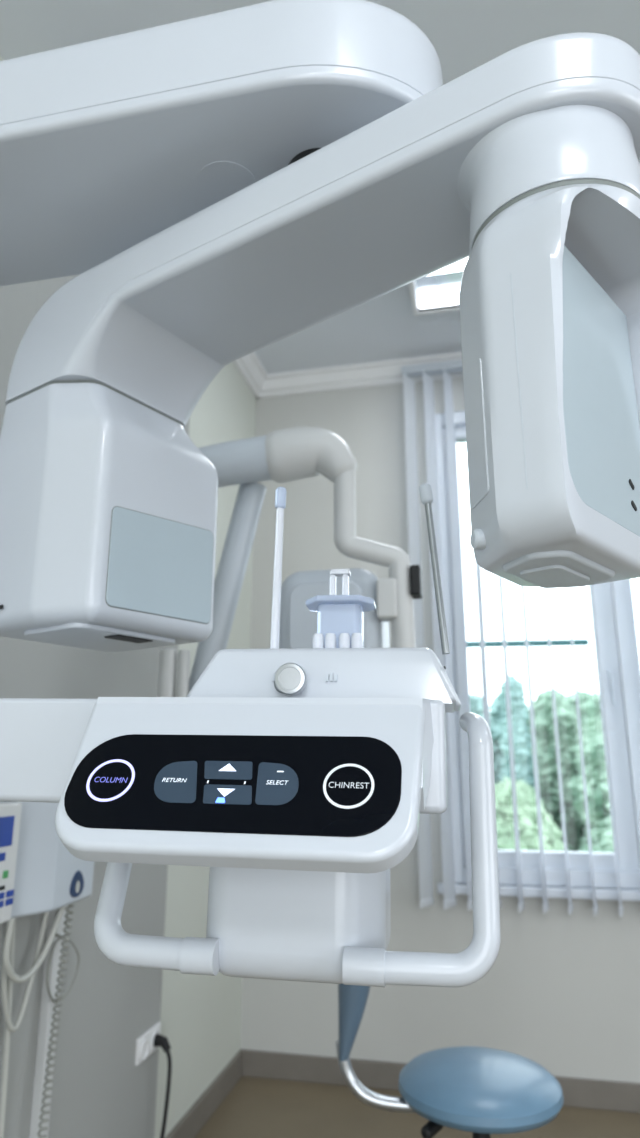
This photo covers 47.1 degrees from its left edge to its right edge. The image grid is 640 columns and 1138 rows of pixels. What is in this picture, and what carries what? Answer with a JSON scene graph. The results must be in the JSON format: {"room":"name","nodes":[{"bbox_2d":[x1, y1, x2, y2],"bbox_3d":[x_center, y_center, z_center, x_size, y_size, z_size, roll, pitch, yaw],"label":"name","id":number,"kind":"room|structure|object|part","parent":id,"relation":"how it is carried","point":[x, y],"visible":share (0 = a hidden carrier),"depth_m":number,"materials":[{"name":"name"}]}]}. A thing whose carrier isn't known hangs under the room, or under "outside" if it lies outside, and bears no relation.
{"room":"radiology room","nodes":[
{"label":"radiology room","id":0,"kind":"room"},
{"bbox_2d":[0,274,189,1137],"bbox_3d":[-0.645,0.190,2.029,0.033,3.190,1.188,-3,-15,12],"label":"wall pier","id":1,"kind":"object","parent":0,"point":[99,1091],"visible":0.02,"depth_m":1.90,"materials":[{"name":"grey paint"}]},
{"bbox_2d":[0,801,93,923],"bbox_3d":[-0.643,0.576,1.596,0.108,0.328,0.495,-3,-15,12],"label":"control box","id":2,"kind":"object","parent":1,"relation":"attached to","point":[38,874],"visible":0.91,"depth_m":1.58,"materials":[{"name":"white plastic"}]},
{"bbox_2d":[0,918,15,1137],"bbox_3d":[-0.662,1.195,1.498,0.014,0.931,0.071,0,-15,1],"label":"cable","id":3,"kind":"object","parent":2,"relation":"hanging from","point":[7,1033],"visible":0.66,"depth_m":1.54,"materials":[{"name":"white plastic"}]},
{"bbox_2d":[1,912,48,1031],"bbox_3d":[-0.643,0.863,1.585,0.022,0.244,0.165,-3,-15,10],"label":"cable","id":4,"kind":"object","parent":2,"relation":"hanging from","point":[11,1027],"visible":0.76,"depth_m":1.58,"materials":[{"name":"white plastic"}]},
{"bbox_2d":[2,906,65,982],"bbox_3d":[-0.620,0.811,1.595,0.022,0.144,0.228,-3,-15,11],"label":"cable","id":5,"kind":"object","parent":2,"relation":"hanging from","point":[8,969],"visible":0.93,"depth_m":1.55,"materials":[{"name":"white rubber"}]},
{"bbox_2d":[37,903,74,1137],"bbox_3d":[-0.598,1.214,1.582,0.021,0.929,0.087,-6,-16,21],"label":"coiled cord","id":6,"kind":"object","parent":2,"relation":"hanging from","point":[65,931],"visible":0.98,"depth_m":1.65,"materials":[{"name":"grey plastic"}]},
{"bbox_2d":[46,908,79,1001],"bbox_3d":[-0.612,0.903,1.758,0.029,0.235,0.151,-1,-15,3],"label":"cable","id":7,"kind":"object","parent":2,"relation":"hanging from","point":[56,934],"visible":0.69,"depth_m":1.73,"materials":[{"name":"grey plastic"}]},
{"bbox_2d":[29,905,66,1137],"bbox_3d":[-0.634,1.253,1.662,0.024,0.946,0.044,-3,-15,12],"label":"duct","id":8,"kind":"object","parent":1,"relation":"attached to","point":[46,1005],"visible":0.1,"depth_m":1.69,"materials":[{"name":"white plastic"}]},
{"bbox_2d":[135,1022,160,1065],"bbox_3d":[-0.514,1.427,2.209,0.014,0.068,0.155,-3,-15,12],"label":"wall socket","id":9,"kind":"object","parent":1,"relation":"attached to","point":[144,1043],"visible":0.82,"depth_m":2.18,"materials":[{"name":"white plastic"}]},
{"bbox_2d":[153,1033,171,1137],"bbox_3d":[-0.467,1.622,2.103,0.061,0.459,0.217,2,-15,-7],"label":"power cord","id":10,"kind":"object","parent":9,"relation":"hanging from","point":[161,1041],"visible":1,"depth_m":2.20,"materials":[{"name":"black rubber"}]},
{"bbox_3d":[-0.471,1.632,2.086,0.029,0.430,0.193,-2,-15,9],"label":"cord","id":11,"kind":"part","parent":10,"relation":"part of","materials":[{"name":"black rubber"}]},
{"bbox_2d":[157,427,422,696],"bbox_3d":[-0.239,0.035,1.728,0.942,0.711,0.260,-1,-15,4],"label":"dental light arm","id":12,"kind":"object","parent":1,"relation":"attached to","point":[297,453],"visible":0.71,"depth_m":1.66,"materials":[{"name":"white plastic"}]},
{"bbox_3d":[-0.230,0.088,1.740,0.202,0.614,0.066,-3,-15,12],"label":"folded arm","id":13,"kind":"part","parent":12,"relation":"part of","materials":[{"name":"grey ceramic"}]},
{"bbox_3d":[-0.378,-0.218,1.755,0.664,0.194,0.108,-2,-15,7],"label":"scissor arm","id":14,"kind":"part","parent":12,"relation":"part of","materials":[{"name":"grey ceramic"}]},
{"bbox_3d":[0.119,-0.025,1.633,0.176,0.479,0.050,-1,-15,2],"label":"drop arm","id":15,"kind":"part","parent":12,"relation":"part of","materials":[{"name":"beige ceramic"}]},
{"bbox_3d":[0.211,0.029,1.609,0.022,0.066,0.055,-3,-15,12],"label":"yoke knob","id":16,"kind":"part","parent":12,"relation":"part of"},
{"bbox_2d":[0,56,255,1137],"bbox_3d":[-1.155,-0.209,0.503,0.286,3.190,6.336,-3,-15,12],"label":"wall","id":17,"kind":"structure","parent":0,"point":[200,1015],"depth_m":2.78,"materials":[{"name":"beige paint"}]},
{"bbox_2d":[165,1051,242,1137],"bbox_3d":[-0.427,1.947,2.629,0.018,0.094,0.905,-3,-15,12],"label":"baseboard","id":18,"kind":"structure","parent":17,"relation":"attached to","point":[192,1122],"depth_m":2.69,"materials":[{"name":"grey wood"}]},
{"bbox_2d":[233,352,266,397],"bbox_3d":[-0.394,-1.051,3.414,0.082,0.088,0.924,-3,-15,12],"label":"trim","id":19,"kind":"structure","parent":17,"relation":"attached to","point":[249,366],"depth_m":3.65,"materials":[{"name":"white paint"}]},
{"bbox_2d":[0,0,639,373],"bbox_3d":[1.169,-1.918,0.492,5.016,0.110,6.468,-3,-15,12],"label":"ceiling","id":20,"kind":"structure","parent":0,"point":[465,35],"depth_m":2.01,"materials":[{"name":"paint"}]},
{"bbox_2d":[409,257,468,315],"bbox_3d":[0.667,-1.228,2.795,0.682,0.060,0.682,-3,-15,12],"label":"ceiling light","id":21,"kind":"object","parent":20,"relation":"attached to","point":[438,291],"visible":0.17,"depth_m":3.08,"materials":[{"name":"white plastic"}]},
{"bbox_3d":[0.667,-1.228,2.795,0.682,0.060,0.682,-3,-15,12],"label":"frame","id":22,"kind":"part","parent":21,"relation":"part of","materials":[{"name":"white plastic"}]},
{"bbox_2d":[419,293,459,308],"bbox_3d":[0.730,-1.150,3.069,0.627,0.028,0.044,-3,-15,12],"label":"diffuser","id":23,"kind":"object","parent":21,"relation":"attached to","point":[426,300],"depth_m":3.11,"materials":[{"name":"white plastic"}]},
{"bbox_2d":[429,258,467,274],"bbox_3d":[0.682,-1.204,2.861,0.627,0.028,0.044,-3,-15,12],"label":"diffuser","id":24,"kind":"object","parent":21,"relation":"attached to","point":[458,266],"depth_m":2.89,"materials":[{"name":"white plastic"}]},
{"bbox_2d":[195,1076,639,1137],"bbox_3d":[1.169,1.275,-0.343,5.016,0.110,6.468,-3,-15,12],"label":"floor","id":25,"kind":"structure","parent":0,"point":[255,1107],"depth_m":2.69,"materials":[{"name":"brown wood"}]},
{"bbox_2d":[0,0,639,987],"bbox_3d":[-0.226,0.279,0.838,1.241,2.415,0.584,-3,-15,12],"label":"machine","id":26,"kind":"object","parent":25,"relation":"on","point":[220,188],"visible":1,"depth_m":0.78,"materials":[{"name":"white plastic"}]},
{"bbox_3d":[-0.165,0.307,0.758,0.120,0.170,0.112,-3,-15,12],"label":"patient handle","id":27,"kind":"part","parent":26,"relation":"part of","materials":[{"name":"white plastic"}]},
{"bbox_2d":[179,937,219,975],"bbox_3d":[-0.112,0.363,0.690,0.034,0.031,0.032,-3,-15,12],"label":"joint","id":28,"kind":"object","parent":26,"relation":"attached to","point":[197,955],"depth_m":0.68,"materials":[{"name":"white plastic"}]},
{"bbox_2d":[215,797,224,802],"bbox_3d":[-0.086,0.201,0.638,0.009,0.004,0.003,-2,-15,9],"label":"indicator light","id":29,"kind":"object","parent":26,"relation":"on","point":[217,799],"depth_m":0.64,"materials":[{"name":"blue plastic"}]},
{"bbox_3d":[-0.325,-0.577,1.050,0.992,0.143,0.270,-3,-15,12],"label":"arm","id":30,"kind":"part","parent":26,"relation":"part of","materials":[{"name":"white plastic"}]},
{"bbox_3d":[-0.080,0.190,0.654,0.304,0.086,0.059,-2,-15,9],"label":"touch glass","id":31,"kind":"part","parent":26,"relation":"part of","materials":[{"name":"black glass"}]},
{"bbox_3d":[-0.065,0.195,0.703,0.365,0.156,0.174,-2,-15,9],"label":"control panel","id":32,"kind":"part","parent":26,"relation":"part of","materials":[{"name":"white plastic"}]},
{"bbox_3d":[-0.051,0.010,0.866,0.014,0.182,0.010,-3,-15,12],"label":"temple rod","id":33,"kind":"part","parent":26,"relation":"part of","materials":[{"name":"white plastic"}]},
{"bbox_3d":[-0.029,0.117,0.774,0.033,0.033,0.027,-3,-15,12],"label":"adjusting knob","id":34,"kind":"part","parent":26,"relation":"part of","materials":[{"name":"metal"}]},
{"bbox_3d":[-0.048,-0.362,0.967,0.913,0.187,0.228,-10,-18,34],"label":"rotating arm","id":35,"kind":"part","parent":26,"relation":"part of","materials":[{"name":"white plastic"}]},
{"bbox_2d":[342,946,385,986],"bbox_3d":[0.041,0.360,0.664,0.037,0.031,0.031,-2,-15,9],"label":"handle sleeve","id":36,"kind":"object","parent":26,"relation":"attached to","point":[361,965],"depth_m":0.65,"materials":[{"name":"white plastic"}]},
{"bbox_3d":[0.133,0.006,0.836,0.022,0.183,0.009,-3,-15,12],"label":"temple rod","id":37,"kind":"part","parent":26,"relation":"part of","materials":[{"name":"metal"}]},
{"bbox_3d":[0.111,0.255,0.689,0.139,0.243,0.075,6,-16,-21],"label":"patient handle","id":38,"kind":"part","parent":26,"relation":"part of","materials":[{"name":"white plastic"}]},
{"bbox_3d":[0.213,0.007,0.665,0.040,0.004,0.070,-13,-20,41],"label":"collimator plate","id":39,"kind":"part","parent":26,"relation":"part of","materials":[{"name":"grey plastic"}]},
{"bbox_3d":[0.255,-0.160,0.671,0.006,0.251,0.184,-13,-20,41],"label":"panel","id":40,"kind":"part","parent":26,"relation":"part of","materials":[{"name":"white plastic"}]},
{"bbox_2d":[335,984,563,1137],"bbox_3d":[0.353,1.288,1.663,0.616,0.880,0.562,-3,-15,12],"label":"stool","id":41,"kind":"object","parent":25,"relation":"on","point":[483,1092],"visible":0.91,"depth_m":1.60,"materials":[{"name":"blue leather"}]},
{"bbox_3d":[0.164,1.153,1.669,0.259,0.138,0.036,-1,-15,5],"label":"support arm","id":42,"kind":"part","parent":41,"relation":"part of","materials":[{"name":"metal"}]},
{"bbox_3d":[0.239,1.192,1.566,0.059,0.034,0.026,14,-20,-42],"label":"lever","id":43,"kind":"part","parent":41,"relation":"part of","materials":[{"name":"black plastic"}]},
{"bbox_3d":[0.361,1.165,1.668,0.365,0.081,0.365,-3,-15,12],"label":"seat","id":44,"kind":"part","parent":41,"relation":"part of","materials":[{"name":"blue leather"}]},
{"bbox_2d":[240,377,639,1082],"bbox_3d":[1.946,0.482,3.145,4.862,3.190,0.330,-3,-15,12],"label":"wall","id":45,"kind":"structure","parent":0,"point":[560,992],"depth_m":3.03,"materials":[{"name":"paint"}]},
{"bbox_2d":[255,352,462,398],"bbox_3d":[1.902,-1.070,3.343,4.598,0.088,0.082,-3,-15,12],"label":"trim","id":46,"kind":"structure","parent":45,"relation":"attached to","point":[388,372],"depth_m":3.71,"materials":[{"name":"white paint"}]},
{"bbox_2d":[418,813,433,907],"bbox_3d":[0.437,1.192,3.023,0.057,0.358,0.097,-3,-15,12],"label":"vertical blind","id":47,"kind":"object","parent":45,"relation":"attached to","point":[424,832],"depth_m":3.02,"materials":[{"name":"white fabric"}]},
{"bbox_2d":[240,1049,639,1112],"bbox_3d":[1.909,1.937,2.589,4.598,0.094,0.018,-3,-15,12],"label":"baseboard","id":48,"kind":"structure","parent":45,"relation":"attached to","point":[577,1092],"depth_m":2.94,"materials":[{"name":"grey wood"}]},
{"bbox_2d":[435,411,639,900],"bbox_3d":[1.508,0.253,3.183,2.057,2.189,0.165,-3,-15,12],"label":"window","id":49,"kind":"structure","parent":45,"relation":"in","point":[623,806],"depth_m":3.12,"materials":[{"name":"plastic"}]},
{"bbox_2d":[401,360,468,717],"bbox_3d":[0.545,-0.168,3.355,0.289,1.670,0.097,-3,-15,12],"label":"vertical blind","id":50,"kind":"object","parent":49,"relation":"attached to","point":[444,368],"depth_m":3.44,"materials":[{"name":"white fabric"}]},
{"bbox_3d":[1.473,-1.024,3.367,2.194,0.037,0.055,-3,-15,12],"label":"head rail","id":51,"kind":"part","parent":50,"relation":"part of","materials":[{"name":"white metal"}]},
{"bbox_2d":[440,713,456,909],"bbox_3d":[0.527,0.994,3.055,0.052,0.765,0.097,-3,-15,12],"label":"vertical blind","id":52,"kind":"object","parent":49,"relation":"attached to","point":[449,894],"depth_m":3.02,"materials":[{"name":"white fabric"}]},
{"bbox_2d":[460,726,472,910],"bbox_3d":[0.611,1.015,3.030,0.031,0.711,0.097,-3,-15,12],"label":"vertical blind","id":53,"kind":"object","parent":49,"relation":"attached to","point":[463,734],"depth_m":3.03,"materials":[{"name":"white fabric"}]},
{"bbox_2d":[475,558,489,727],"bbox_3d":[0.706,0.318,3.191,0.024,0.730,0.097,-3,-15,12],"label":"vertical blind","id":54,"kind":"object","parent":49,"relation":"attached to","point":[478,569],"depth_m":3.20,"materials":[{"name":"white fabric"}]},
{"bbox_2d":[498,576,524,912],"bbox_3d":[0.795,0.696,3.071,0.024,1.348,0.097,-3,-15,12],"label":"vertical blind","id":55,"kind":"object","parent":49,"relation":"attached to","point":[521,906],"depth_m":3.07,"materials":[{"name":"white fabric"}]},
{"bbox_2d":[521,586,548,913],"bbox_3d":[0.885,0.715,3.046,0.022,1.299,0.097,-3,-15,12],"label":"vertical blind","id":56,"kind":"object","parent":49,"relation":"attached to","point":[540,833],"depth_m":3.04,"materials":[{"name":"white fabric"}]},
{"bbox_3d":[1.499,1.283,2.874,2.057,0.038,0.088,-3,-15,12],"label":"sill","id":57,"kind":"part","parent":49,"relation":"part of","materials":[{"name":"plastic"}]},
{"bbox_2d":[544,588,572,914],"bbox_3d":[0.974,0.717,3.026,0.018,1.285,0.097,-3,-15,12],"label":"vertical blind","id":58,"kind":"object","parent":49,"relation":"attached to","point":[570,908],"depth_m":3.02,"materials":[{"name":"white fabric"}]},
{"bbox_2d":[566,587,597,915],"bbox_3d":[1.063,0.712,3.006,0.017,1.284,0.097,-3,-15,12],"label":"vertical blind","id":59,"kind":"object","parent":49,"relation":"attached to","point":[595,909],"depth_m":3.00,"materials":[{"name":"white fabric"}]},
{"bbox_2d":[589,585,622,916],"bbox_3d":[1.152,0.705,2.988,0.014,1.288,0.097,-3,-15,12],"label":"vertical blind","id":60,"kind":"object","parent":49,"relation":"attached to","point":[590,591],"depth_m":2.98,"materials":[{"name":"white fabric"}]},
{"bbox_3d":[1.253,0.503,3.140,0.029,0.154,0.044,-3,-15,12],"label":"handle","id":61,"kind":"part","parent":49,"relation":"part of","materials":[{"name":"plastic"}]},
{"bbox_3d":[1.869,0.220,3.135,1.152,2.062,0.072,-3,-15,12],"label":"sash","id":62,"kind":"part","parent":49,"relation":"part of","materials":[{"name":"plastic"}]},
{"label":"outside","id":63,"kind":"structure","parent":0,"visible":0},
{"bbox_3d":[9.985,16.175,42.709,88.000,0.110,83.006,-3,-15,12],"label":"ground","id":64,"kind":"structure","parent":63,"visible":0},
{"bbox_2d":[469,693,502,785],"bbox_3d":[2.925,5.321,13.436,1.443,6.086,1.434,-10,-17,33],"label":"tree","id":65,"kind":"object","parent":64,"relation":"on","point":[476,701],"visible":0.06,"depth_m":13.76,"materials":[{"name":"green plant"}]},
{"bbox_2d":[489,692,531,757],"bbox_3d":[3.929,5.529,14.647,1.401,6.296,1.401,12,-19,-37],"label":"tree","id":66,"kind":"object","parent":64,"relation":"on","point":[495,712],"visible":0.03,"depth_m":15.13,"materials":[{"name":"green plant"}]},
{"bbox_2d":[497,674,540,799],"bbox_3d":[3.408,4.848,11.946,1.404,6.247,1.391,-3,-15,12],"label":"tree","id":67,"kind":"object","parent":64,"relation":"on","point":[522,747],"visible":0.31,"depth_m":12.35,"materials":[{"name":"green plant"}]},
{"bbox_2d":[467,639,588,647],"bbox_3d":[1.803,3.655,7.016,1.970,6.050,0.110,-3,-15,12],"label":"bar","id":68,"kind":"object","parent":64,"relation":"on","point":[554,642],"visible":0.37,"depth_m":7.65,"materials":[{"name":"metal"}]},
{"bbox_2d":[495,776,567,850],"bbox_3d":[2.325,4.731,8.274,1.412,4.619,1.325,10,-18,-34],"label":"bush","id":69,"kind":"object","parent":64,"relation":"on","point":[526,796],"visible":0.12,"depth_m":8.42,"materials":[{"name":"green plant"}]},
{"bbox_2d":[525,687,585,850],"bbox_3d":[4.343,5.211,13.121,1.438,6.141,1.448,13,-19,-40],"label":"tree","id":70,"kind":"object","parent":64,"relation":"on","point":[567,722],"visible":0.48,"depth_m":13.21,"materials":[{"name":"green plant"}]},
{"bbox_2d":[567,689,591,743],"bbox_3d":[5.358,5.476,14.326,1.383,6.236,1.369,8,-16,-27],"label":"tree","id":71,"kind":"object","parent":64,"relation":"on","point":[583,696],"visible":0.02,"depth_m":14.81,"materials":[{"name":"green plant"}]},
{"bbox_2d":[566,691,609,851],"bbox_3d":[4.718,4.910,11.597,1.375,5.952,1.418,10,-18,-33],"label":"tree","id":72,"kind":"object","parent":64,"relation":"on","point":[592,739],"visible":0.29,"depth_m":11.78,"materials":[{"name":"green plant"}]},
{"bbox_2d":[597,803,613,851],"bbox_3d":[3.740,4.616,7.949,1.457,4.677,1.498,-3,-15,12],"label":"tree","id":73,"kind":"object","parent":64,"relation":"on","point":[606,844],"visible":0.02,"depth_m":8.39,"materials":[{"name":"green plant"}]}
]}

